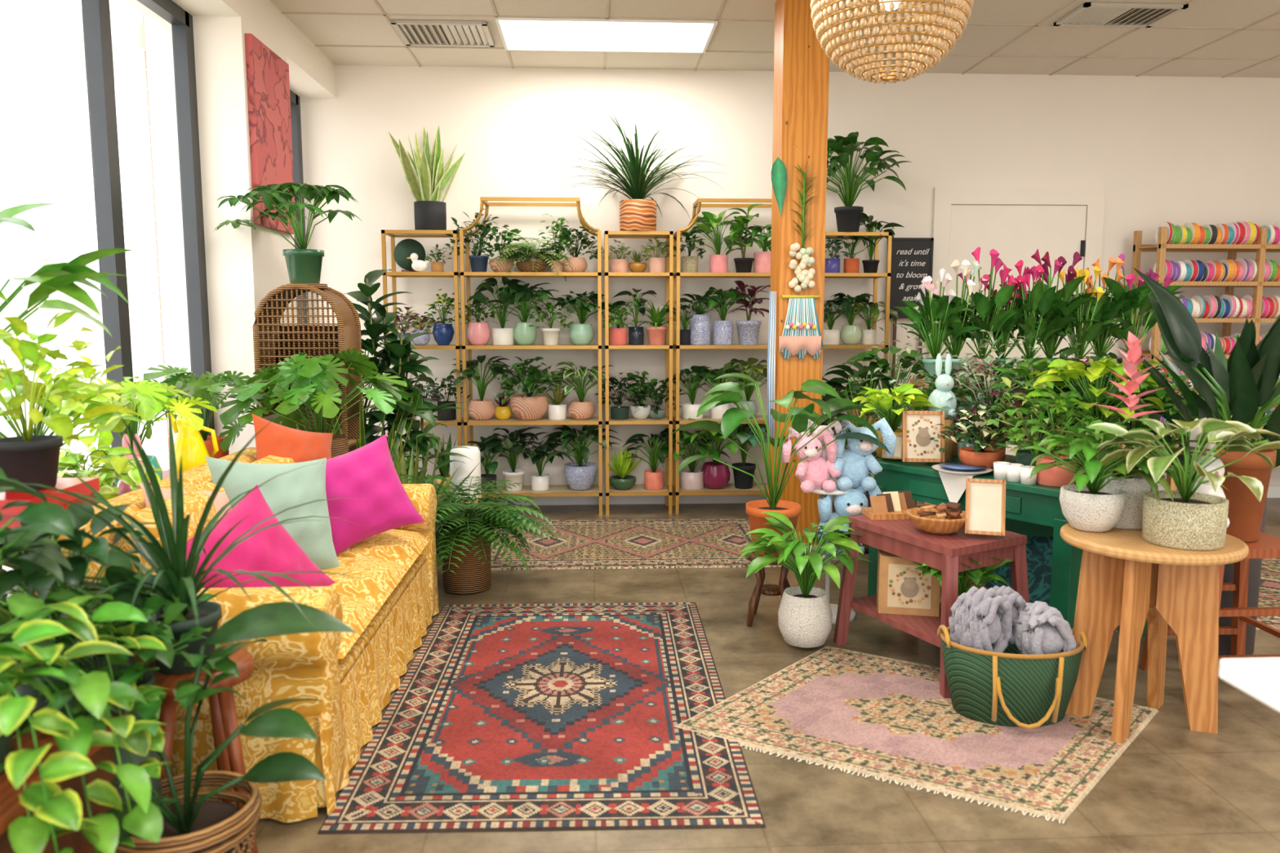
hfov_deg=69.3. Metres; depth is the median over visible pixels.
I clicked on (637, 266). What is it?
potted succulent
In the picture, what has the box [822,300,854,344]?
pothos
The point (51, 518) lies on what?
plant
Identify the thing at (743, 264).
rubber plant
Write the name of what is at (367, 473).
throw pillow
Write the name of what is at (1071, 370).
plant
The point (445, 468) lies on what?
potted snake plant
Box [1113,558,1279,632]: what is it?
patterned rug
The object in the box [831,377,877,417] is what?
spider plant
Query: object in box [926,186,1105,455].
door
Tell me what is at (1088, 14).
ceiling vent
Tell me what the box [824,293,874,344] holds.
potted peperomia
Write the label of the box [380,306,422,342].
potted tradescantia
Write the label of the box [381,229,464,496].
plant shelf
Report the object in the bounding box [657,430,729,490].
pothos
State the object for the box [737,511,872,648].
potted plant
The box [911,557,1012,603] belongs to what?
potted peperomia
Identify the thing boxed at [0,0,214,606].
window
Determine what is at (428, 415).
potted plant
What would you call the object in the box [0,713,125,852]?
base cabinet
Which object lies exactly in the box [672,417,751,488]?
philodendron
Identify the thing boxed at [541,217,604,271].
potted fittonia
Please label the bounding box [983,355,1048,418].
potted coleus
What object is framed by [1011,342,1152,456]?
begonias
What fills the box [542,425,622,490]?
potted calathea
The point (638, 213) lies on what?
potted plant
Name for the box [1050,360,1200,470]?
potted succulent
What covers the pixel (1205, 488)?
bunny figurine
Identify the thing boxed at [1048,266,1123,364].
calla lily
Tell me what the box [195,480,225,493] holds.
cushion
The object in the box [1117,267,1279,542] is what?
potted plant
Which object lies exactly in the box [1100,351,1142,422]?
potted coleus
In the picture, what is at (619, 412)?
plant
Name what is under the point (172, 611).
potted plant
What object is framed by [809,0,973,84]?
beaded chandelier
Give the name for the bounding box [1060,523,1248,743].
round wooden table
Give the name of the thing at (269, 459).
cushion
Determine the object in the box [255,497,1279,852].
floor
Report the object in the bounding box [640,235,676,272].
potted peperomia
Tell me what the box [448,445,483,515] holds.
humidifier
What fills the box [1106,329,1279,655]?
plant
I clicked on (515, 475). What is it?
philodendron
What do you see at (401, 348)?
plant
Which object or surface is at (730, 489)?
plant shelf
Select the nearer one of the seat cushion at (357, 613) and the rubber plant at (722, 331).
the seat cushion at (357, 613)
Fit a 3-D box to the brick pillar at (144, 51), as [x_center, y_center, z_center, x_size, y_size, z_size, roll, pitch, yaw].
[-3.916,-1.439,7.823,0.240,3.960,0.270,0,7,-3]
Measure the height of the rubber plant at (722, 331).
0.416 m
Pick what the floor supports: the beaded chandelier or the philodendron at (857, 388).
the philodendron at (857, 388)
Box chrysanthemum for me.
[420,288,461,345]
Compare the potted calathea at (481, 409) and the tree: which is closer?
the tree
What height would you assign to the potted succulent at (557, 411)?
0.283 m
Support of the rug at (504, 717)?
on the floor
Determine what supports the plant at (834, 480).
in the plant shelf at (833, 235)
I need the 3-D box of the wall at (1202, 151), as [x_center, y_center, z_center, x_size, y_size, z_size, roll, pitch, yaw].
[1.646,-1.008,6.972,8.600,3.340,0.100,0,7,-3]
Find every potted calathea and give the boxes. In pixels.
[448,355,519,420]
[524,297,573,345]
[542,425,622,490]
[723,357,767,418]
[850,300,898,344]
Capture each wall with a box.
[121,0,336,454]
[299,65,1279,491]
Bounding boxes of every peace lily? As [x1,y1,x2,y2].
[674,293,726,345]
[826,131,911,231]
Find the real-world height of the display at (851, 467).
0.947 m
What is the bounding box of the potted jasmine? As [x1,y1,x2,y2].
[952,329,1050,454]
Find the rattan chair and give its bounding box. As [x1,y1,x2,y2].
[252,283,364,452]
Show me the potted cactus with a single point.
(503, 411)
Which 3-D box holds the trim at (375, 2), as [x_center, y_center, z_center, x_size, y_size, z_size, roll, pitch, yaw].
[2.074,-2.051,2.235,8.010,0.007,9.100,0,7,-3]
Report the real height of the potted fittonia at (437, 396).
0.284 m
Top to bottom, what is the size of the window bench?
0.700 m
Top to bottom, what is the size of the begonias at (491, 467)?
0.381 m
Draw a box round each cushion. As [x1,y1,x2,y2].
[112,486,218,574]
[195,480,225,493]
[252,455,295,463]
[320,557,408,607]
[336,528,430,568]
[337,595,380,662]
[984,536,1053,606]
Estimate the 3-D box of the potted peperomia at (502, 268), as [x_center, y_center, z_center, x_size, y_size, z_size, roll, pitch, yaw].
[-0.987,-1.262,6.540,0.332,0.353,0.337,-2,7,-16]
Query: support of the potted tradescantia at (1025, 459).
on the desk at (1031, 510)
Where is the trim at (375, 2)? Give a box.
[281,0,1279,77]
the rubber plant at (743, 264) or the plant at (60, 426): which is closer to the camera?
the plant at (60, 426)
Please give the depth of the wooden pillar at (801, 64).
5.15 m
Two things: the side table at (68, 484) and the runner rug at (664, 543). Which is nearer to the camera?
the side table at (68, 484)
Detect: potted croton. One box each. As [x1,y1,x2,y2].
[664,226,706,272]
[852,382,942,460]
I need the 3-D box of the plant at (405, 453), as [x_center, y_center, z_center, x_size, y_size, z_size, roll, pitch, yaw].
[-1.659,0.264,6.689,0.457,0.396,0.374,0,7,-3]
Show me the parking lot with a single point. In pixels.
(145, 354)
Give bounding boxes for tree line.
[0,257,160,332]
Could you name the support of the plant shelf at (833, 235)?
on the floor
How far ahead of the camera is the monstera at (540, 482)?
6.66 m
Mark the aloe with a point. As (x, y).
(621, 481)
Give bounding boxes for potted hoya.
[635,379,686,418]
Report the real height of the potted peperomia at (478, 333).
0.330 m
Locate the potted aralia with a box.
[530,213,575,271]
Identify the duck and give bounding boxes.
[406,253,430,271]
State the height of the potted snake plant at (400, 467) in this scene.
0.787 m
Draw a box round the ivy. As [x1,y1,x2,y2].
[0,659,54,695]
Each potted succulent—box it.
[542,381,570,420]
[628,249,646,272]
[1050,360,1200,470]
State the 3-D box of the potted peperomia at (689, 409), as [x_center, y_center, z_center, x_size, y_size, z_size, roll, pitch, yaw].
[0.378,-0.254,6.712,0.392,0.391,0.414,0,7,-3]
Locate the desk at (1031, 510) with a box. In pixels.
[867,454,1165,636]
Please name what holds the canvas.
attached to the wall at (244, 263)
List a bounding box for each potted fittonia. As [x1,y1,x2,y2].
[400,312,441,345]
[414,381,444,421]
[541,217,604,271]
[968,382,1081,452]
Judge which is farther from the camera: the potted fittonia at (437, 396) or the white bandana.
the potted fittonia at (437, 396)
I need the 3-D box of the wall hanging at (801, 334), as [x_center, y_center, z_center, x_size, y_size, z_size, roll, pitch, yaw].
[0.909,-0.557,5.195,0.253,0.359,0.035,0,7,-3]
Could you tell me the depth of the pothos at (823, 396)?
6.63 m
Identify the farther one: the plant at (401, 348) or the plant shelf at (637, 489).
the plant shelf at (637, 489)
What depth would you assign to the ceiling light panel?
5.81 m
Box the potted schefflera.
[213,182,359,283]
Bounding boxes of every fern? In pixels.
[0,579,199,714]
[398,473,558,593]
[488,243,569,281]
[497,231,575,276]
[824,345,933,479]
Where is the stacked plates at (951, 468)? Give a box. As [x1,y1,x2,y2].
[932,462,993,475]
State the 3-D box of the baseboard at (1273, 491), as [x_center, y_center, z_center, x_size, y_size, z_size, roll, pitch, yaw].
[1.844,0.528,7.104,8.010,0.100,0.015,0,7,-3]
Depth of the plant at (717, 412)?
6.67 m
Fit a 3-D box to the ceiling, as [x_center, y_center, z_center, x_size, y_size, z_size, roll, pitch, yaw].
[1.826,-2.098,2.267,8.500,0.080,9.200,0,7,-3]
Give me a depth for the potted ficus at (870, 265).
6.62 m
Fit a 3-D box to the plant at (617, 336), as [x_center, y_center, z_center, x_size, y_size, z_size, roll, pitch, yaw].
[-0.160,-0.740,6.632,0.297,0.307,0.297,-5,9,-39]
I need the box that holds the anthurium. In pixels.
[481,281,566,345]
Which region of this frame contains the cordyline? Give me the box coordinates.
[722,280,770,345]
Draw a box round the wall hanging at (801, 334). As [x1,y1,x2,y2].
[778,294,823,359]
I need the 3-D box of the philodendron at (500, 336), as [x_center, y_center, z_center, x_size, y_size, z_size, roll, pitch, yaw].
[-0.988,-0.815,6.532,0.465,0.480,0.502,0,7,-3]
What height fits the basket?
0.456 m
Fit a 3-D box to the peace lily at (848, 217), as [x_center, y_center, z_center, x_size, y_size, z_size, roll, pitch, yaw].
[1.452,-1.695,6.440,0.822,0.668,0.727,0,7,-3]
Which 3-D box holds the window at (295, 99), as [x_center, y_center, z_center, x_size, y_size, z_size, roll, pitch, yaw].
[-2.408,-0.859,6.178,0.070,2.830,1.030,0,7,-3]
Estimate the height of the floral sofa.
0.818 m
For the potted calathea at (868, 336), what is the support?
on the plant shelf at (833, 235)
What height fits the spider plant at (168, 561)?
0.678 m
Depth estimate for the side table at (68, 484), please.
2.59 m
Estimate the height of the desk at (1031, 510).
0.720 m
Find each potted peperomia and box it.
[458,299,508,345]
[477,222,524,271]
[555,290,613,345]
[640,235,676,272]
[664,365,719,419]
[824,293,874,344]
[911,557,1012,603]
[939,391,1006,462]
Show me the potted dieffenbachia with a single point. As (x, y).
(762, 261)
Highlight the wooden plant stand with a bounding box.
[146,647,257,852]
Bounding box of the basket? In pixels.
[937,585,1088,728]
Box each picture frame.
[875,549,985,617]
[881,433,902,459]
[902,410,944,462]
[964,478,1005,536]
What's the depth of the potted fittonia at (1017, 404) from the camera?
4.18 m
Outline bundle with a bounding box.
[788,157,816,293]
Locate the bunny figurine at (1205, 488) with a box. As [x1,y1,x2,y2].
[1176,418,1230,527]
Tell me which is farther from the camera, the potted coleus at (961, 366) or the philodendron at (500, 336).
the philodendron at (500, 336)
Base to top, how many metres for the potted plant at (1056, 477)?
0.418 m
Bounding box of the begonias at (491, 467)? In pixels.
[467,436,513,491]
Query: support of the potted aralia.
on the plant shelf at (554, 490)
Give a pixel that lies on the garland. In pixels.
(772, 306)
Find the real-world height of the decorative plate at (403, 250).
0.240 m
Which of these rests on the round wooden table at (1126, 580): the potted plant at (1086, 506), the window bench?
the potted plant at (1086, 506)
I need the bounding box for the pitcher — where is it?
[166,412,218,473]
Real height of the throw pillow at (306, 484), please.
0.472 m
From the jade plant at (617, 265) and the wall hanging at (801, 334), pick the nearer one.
the wall hanging at (801, 334)
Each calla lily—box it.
[894,268,981,381]
[922,259,993,378]
[934,246,1025,380]
[968,266,1043,380]
[999,259,1068,379]
[1004,248,1111,372]
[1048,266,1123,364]
[1066,256,1148,361]
[1095,253,1184,364]
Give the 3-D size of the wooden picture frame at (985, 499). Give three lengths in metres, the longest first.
0.213 x 0.143 x 0.097 m
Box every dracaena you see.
[370,386,473,555]
[547,360,614,419]
[622,428,687,489]
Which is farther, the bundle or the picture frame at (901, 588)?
the bundle
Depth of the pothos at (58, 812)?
1.74 m
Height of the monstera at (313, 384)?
1.240 m
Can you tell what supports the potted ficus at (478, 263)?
on the plant shelf at (554, 490)
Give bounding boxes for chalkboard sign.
[888,237,933,502]
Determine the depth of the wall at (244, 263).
4.90 m
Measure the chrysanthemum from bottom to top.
0.397 m
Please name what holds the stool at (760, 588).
on the floor
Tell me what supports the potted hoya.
on the plant shelf at (637, 489)
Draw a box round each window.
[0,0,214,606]
[289,89,306,325]
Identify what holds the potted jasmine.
on the desk at (1031, 510)
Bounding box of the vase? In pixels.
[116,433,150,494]
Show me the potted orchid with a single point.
(851, 264)
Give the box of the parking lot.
[0,332,169,597]
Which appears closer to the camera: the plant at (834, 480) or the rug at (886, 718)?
the rug at (886, 718)
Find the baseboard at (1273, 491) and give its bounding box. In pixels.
[438,484,1279,506]
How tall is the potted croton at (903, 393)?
0.365 m
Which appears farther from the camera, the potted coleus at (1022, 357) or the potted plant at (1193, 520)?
the potted coleus at (1022, 357)
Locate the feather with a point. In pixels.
(779, 172)
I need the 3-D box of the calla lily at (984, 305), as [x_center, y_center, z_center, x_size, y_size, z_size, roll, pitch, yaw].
[1.827,-0.614,5.036,0.509,0.726,0.469,2,7,14]
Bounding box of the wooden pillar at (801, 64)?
[767,0,829,545]
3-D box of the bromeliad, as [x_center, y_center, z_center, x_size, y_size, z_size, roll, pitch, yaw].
[1.696,0.010,3.251,0.607,0.686,0.664,0,7,-3]
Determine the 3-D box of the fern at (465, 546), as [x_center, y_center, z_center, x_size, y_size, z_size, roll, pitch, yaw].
[-0.881,0.549,4.778,0.905,0.574,0.972,0,7,-3]
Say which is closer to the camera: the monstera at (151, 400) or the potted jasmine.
the monstera at (151, 400)
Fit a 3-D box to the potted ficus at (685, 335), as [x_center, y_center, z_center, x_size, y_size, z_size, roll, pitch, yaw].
[0.307,-0.734,6.635,0.353,0.296,0.397,0,7,-3]
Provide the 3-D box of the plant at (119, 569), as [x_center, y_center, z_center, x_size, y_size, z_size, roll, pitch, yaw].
[-1.405,0.670,2.323,0.509,0.904,0.597,-5,8,-36]
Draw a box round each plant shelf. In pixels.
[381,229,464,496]
[459,196,602,515]
[604,231,673,515]
[671,198,771,514]
[821,231,892,425]
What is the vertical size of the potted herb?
0.440 m
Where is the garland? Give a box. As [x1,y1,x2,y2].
[767,291,776,437]
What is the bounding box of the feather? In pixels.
[771,156,786,215]
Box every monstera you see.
[55,379,217,487]
[138,364,265,458]
[219,348,412,457]
[511,440,573,491]
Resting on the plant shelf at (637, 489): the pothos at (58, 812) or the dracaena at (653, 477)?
the dracaena at (653, 477)
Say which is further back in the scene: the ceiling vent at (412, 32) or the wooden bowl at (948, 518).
the ceiling vent at (412, 32)
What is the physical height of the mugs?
0.070 m
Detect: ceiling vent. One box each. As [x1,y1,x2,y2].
[391,19,494,46]
[1053,2,1188,27]
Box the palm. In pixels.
[627,296,675,345]
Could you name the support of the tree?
on the floor
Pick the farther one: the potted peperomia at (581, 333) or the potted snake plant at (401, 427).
the potted peperomia at (581, 333)
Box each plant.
[0,202,136,337]
[0,292,138,489]
[0,364,147,447]
[0,408,366,675]
[0,467,97,583]
[0,502,199,715]
[0,568,245,804]
[66,601,356,852]
[324,370,423,463]
[344,269,444,456]
[360,335,435,435]
[388,125,465,230]
[392,436,432,473]
[393,432,480,502]
[431,431,457,491]
[494,356,566,420]
[544,97,733,231]
[594,372,642,419]
[597,302,634,345]
[603,239,635,272]
[608,288,657,345]
[671,373,891,556]
[687,363,745,419]
[690,286,751,345]
[713,423,767,488]
[718,203,768,272]
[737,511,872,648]
[830,423,850,483]
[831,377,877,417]
[991,381,1124,487]
[1022,419,1169,532]
[1025,356,1172,474]
[1085,417,1279,551]
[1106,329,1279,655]
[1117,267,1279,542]
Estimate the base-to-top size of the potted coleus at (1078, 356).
0.401 m
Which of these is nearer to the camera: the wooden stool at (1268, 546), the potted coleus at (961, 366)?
the wooden stool at (1268, 546)
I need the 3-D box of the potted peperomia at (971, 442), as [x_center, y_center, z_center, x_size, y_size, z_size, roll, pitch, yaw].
[1.549,0.003,4.336,0.407,0.343,0.364,0,7,-3]
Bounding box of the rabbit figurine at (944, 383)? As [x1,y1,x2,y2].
[928,353,956,462]
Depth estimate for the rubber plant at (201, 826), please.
2.10 m
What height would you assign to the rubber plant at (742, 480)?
0.514 m
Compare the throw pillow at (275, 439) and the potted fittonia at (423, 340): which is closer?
the throw pillow at (275, 439)
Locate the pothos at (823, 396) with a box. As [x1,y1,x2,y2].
[821,391,855,424]
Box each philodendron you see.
[466,276,529,345]
[478,426,546,491]
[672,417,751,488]
[684,209,743,272]
[821,361,902,551]
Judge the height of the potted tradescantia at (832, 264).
0.283 m
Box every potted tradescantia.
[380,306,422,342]
[824,235,856,272]
[970,377,1081,466]
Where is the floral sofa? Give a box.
[18,447,439,822]
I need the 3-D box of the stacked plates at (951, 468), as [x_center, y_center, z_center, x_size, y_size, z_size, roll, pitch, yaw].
[1.428,0.189,4.099,0.260,0.030,0.260,0,7,-3]
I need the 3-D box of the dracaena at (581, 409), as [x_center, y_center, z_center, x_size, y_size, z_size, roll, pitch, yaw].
[-0.413,-0.259,6.635,0.448,0.420,0.436,5,9,39]
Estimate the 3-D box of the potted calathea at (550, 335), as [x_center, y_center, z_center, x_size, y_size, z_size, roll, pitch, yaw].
[-0.613,-0.745,6.570,0.344,0.332,0.376,-5,8,-37]
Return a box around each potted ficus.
[444,208,513,271]
[658,303,708,345]
[846,212,903,272]
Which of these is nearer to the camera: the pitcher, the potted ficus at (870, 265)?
the pitcher
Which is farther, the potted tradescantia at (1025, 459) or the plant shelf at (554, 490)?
the plant shelf at (554, 490)
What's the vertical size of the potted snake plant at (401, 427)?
1.162 m
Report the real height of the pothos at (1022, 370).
0.493 m
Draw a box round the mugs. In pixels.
[993,461,1037,484]
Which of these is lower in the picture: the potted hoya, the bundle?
the potted hoya
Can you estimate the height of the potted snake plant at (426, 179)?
0.758 m
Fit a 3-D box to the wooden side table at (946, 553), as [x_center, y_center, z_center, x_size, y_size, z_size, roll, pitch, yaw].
[1.195,0.685,3.795,0.498,0.563,0.737,-3,7,-25]
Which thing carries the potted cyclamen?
on the desk at (1031, 510)
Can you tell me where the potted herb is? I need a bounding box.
[898,365,999,456]
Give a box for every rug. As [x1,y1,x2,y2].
[317,602,765,834]
[490,519,793,570]
[674,646,1158,824]
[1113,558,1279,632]
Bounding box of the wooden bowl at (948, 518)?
[906,502,967,534]
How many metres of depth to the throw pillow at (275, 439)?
3.98 m
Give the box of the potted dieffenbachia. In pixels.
[742,224,771,272]
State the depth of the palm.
6.59 m
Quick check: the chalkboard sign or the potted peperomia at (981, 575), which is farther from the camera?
the chalkboard sign
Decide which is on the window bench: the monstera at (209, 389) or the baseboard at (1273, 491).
the monstera at (209, 389)
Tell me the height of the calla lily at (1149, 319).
0.696 m
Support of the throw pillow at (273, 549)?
on the floral sofa
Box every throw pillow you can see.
[138,482,231,519]
[186,484,335,587]
[204,456,339,569]
[251,413,333,462]
[325,434,424,554]
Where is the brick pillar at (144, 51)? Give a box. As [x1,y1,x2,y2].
[142,13,169,468]
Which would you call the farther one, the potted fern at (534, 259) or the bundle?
the potted fern at (534, 259)
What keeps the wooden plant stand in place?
on the floor
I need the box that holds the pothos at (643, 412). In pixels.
[609,370,666,419]
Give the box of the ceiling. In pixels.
[269,0,1279,77]
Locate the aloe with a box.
[602,444,644,489]
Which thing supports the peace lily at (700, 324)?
on the plant shelf at (730, 489)
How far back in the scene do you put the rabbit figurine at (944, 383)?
4.38 m
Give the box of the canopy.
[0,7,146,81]
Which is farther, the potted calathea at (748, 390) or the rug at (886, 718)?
the potted calathea at (748, 390)
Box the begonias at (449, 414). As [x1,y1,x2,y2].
[422,374,470,420]
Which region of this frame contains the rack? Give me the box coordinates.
[1126,221,1279,466]
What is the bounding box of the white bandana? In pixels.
[937,471,981,502]
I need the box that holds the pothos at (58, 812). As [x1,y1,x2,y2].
[0,592,172,852]
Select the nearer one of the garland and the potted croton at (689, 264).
the garland
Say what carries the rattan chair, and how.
on the floor
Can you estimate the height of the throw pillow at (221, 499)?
0.445 m
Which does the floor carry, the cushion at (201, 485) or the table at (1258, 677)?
the table at (1258, 677)
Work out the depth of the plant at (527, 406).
6.56 m
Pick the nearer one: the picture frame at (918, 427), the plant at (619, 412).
the picture frame at (918, 427)
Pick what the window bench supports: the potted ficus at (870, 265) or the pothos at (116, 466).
the pothos at (116, 466)
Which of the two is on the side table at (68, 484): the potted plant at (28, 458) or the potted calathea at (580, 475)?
the potted plant at (28, 458)
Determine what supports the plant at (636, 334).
in the plant shelf at (637, 489)
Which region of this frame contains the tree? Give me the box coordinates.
[849,298,938,493]
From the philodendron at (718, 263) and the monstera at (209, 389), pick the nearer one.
the monstera at (209, 389)
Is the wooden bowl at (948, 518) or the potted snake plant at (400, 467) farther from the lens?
the potted snake plant at (400, 467)
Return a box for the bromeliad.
[1026,331,1233,529]
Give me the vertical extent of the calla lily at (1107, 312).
0.674 m
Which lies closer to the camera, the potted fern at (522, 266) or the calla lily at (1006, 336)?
the calla lily at (1006, 336)
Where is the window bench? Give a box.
[20,469,169,552]
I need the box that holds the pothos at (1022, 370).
[990,357,1094,453]
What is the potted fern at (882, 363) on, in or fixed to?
on the floor
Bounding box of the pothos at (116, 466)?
[57,444,165,506]
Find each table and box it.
[0,477,99,528]
[833,514,1029,698]
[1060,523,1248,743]
[1218,657,1279,712]
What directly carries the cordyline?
on the plant shelf at (730, 489)
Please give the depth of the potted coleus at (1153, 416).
4.83 m
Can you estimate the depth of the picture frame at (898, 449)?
4.38 m
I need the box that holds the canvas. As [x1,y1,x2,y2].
[244,33,295,234]
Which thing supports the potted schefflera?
on the rattan chair
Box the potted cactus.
[493,391,511,419]
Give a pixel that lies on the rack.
(1233, 237)
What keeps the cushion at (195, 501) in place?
on the floral sofa
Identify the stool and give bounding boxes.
[745,549,795,626]
[1139,532,1279,671]
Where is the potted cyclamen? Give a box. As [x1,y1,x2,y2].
[928,404,1025,468]
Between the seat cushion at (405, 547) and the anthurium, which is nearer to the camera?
the seat cushion at (405, 547)
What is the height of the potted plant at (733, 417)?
0.821 m
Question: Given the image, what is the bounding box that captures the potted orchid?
[826,235,875,272]
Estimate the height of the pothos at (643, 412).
0.346 m
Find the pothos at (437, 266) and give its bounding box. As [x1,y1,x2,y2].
[423,244,452,271]
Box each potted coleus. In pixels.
[917,351,997,431]
[954,355,1028,426]
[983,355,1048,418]
[1048,355,1124,430]
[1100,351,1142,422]
[1106,355,1200,423]
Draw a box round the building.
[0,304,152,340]
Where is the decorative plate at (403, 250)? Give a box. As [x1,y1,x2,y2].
[393,238,425,271]
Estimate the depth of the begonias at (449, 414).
6.59 m
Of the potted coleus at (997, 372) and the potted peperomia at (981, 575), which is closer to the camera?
the potted peperomia at (981, 575)
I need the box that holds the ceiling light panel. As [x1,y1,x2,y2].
[494,17,717,53]
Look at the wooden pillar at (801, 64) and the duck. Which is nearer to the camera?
the wooden pillar at (801, 64)
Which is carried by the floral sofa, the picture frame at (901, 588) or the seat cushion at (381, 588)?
the seat cushion at (381, 588)
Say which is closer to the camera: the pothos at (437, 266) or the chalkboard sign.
the pothos at (437, 266)
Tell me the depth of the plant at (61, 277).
2.61 m
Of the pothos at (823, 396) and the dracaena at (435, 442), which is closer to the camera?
the dracaena at (435, 442)
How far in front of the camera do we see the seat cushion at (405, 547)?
3.88 m
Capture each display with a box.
[781,417,896,624]
[861,490,914,519]
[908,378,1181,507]

